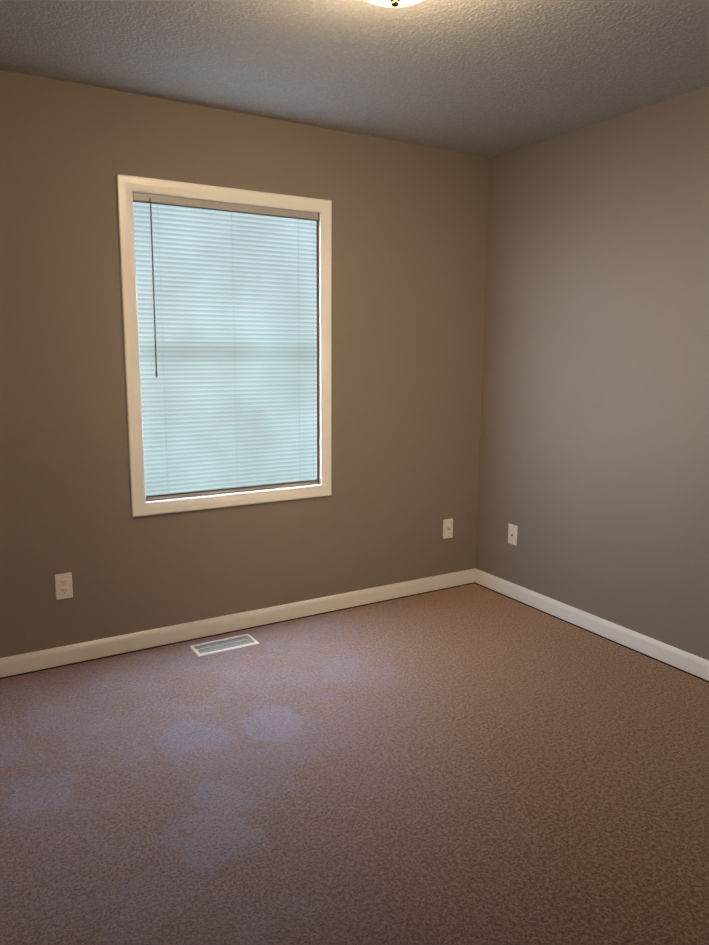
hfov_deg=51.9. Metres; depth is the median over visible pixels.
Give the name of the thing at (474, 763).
floor
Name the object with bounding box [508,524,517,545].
outlet
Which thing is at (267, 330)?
window blind slats
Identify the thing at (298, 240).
blind cord
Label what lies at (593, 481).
wall
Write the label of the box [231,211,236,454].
blind cord
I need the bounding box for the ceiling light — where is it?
[365,0,423,7]
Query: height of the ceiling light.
0.141 m
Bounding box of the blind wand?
[149,198,156,376]
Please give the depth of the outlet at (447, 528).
4.26 m
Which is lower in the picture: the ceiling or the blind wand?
the blind wand
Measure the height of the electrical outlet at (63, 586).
0.114 m
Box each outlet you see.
[55,572,72,599]
[443,518,452,538]
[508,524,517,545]
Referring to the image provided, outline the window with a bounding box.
[116,174,331,516]
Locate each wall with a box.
[0,70,489,657]
[475,86,708,660]
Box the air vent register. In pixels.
[190,634,258,655]
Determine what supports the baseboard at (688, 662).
attached to the wall at (593, 481)
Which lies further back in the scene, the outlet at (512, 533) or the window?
the outlet at (512, 533)
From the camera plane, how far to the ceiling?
2.66 m
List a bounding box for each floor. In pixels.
[0,583,708,944]
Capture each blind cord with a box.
[157,203,168,495]
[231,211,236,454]
[298,240,299,427]
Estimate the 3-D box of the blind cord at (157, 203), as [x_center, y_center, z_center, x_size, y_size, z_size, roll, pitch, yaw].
[-0.862,-0.537,3.275,0.002,1.308,0.002,-5,11,-30]
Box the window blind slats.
[133,202,316,495]
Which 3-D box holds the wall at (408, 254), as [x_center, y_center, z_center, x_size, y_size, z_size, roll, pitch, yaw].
[-0.888,-0.402,3.363,4.000,2.440,0.150,-5,11,-30]
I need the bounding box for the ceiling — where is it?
[0,0,708,157]

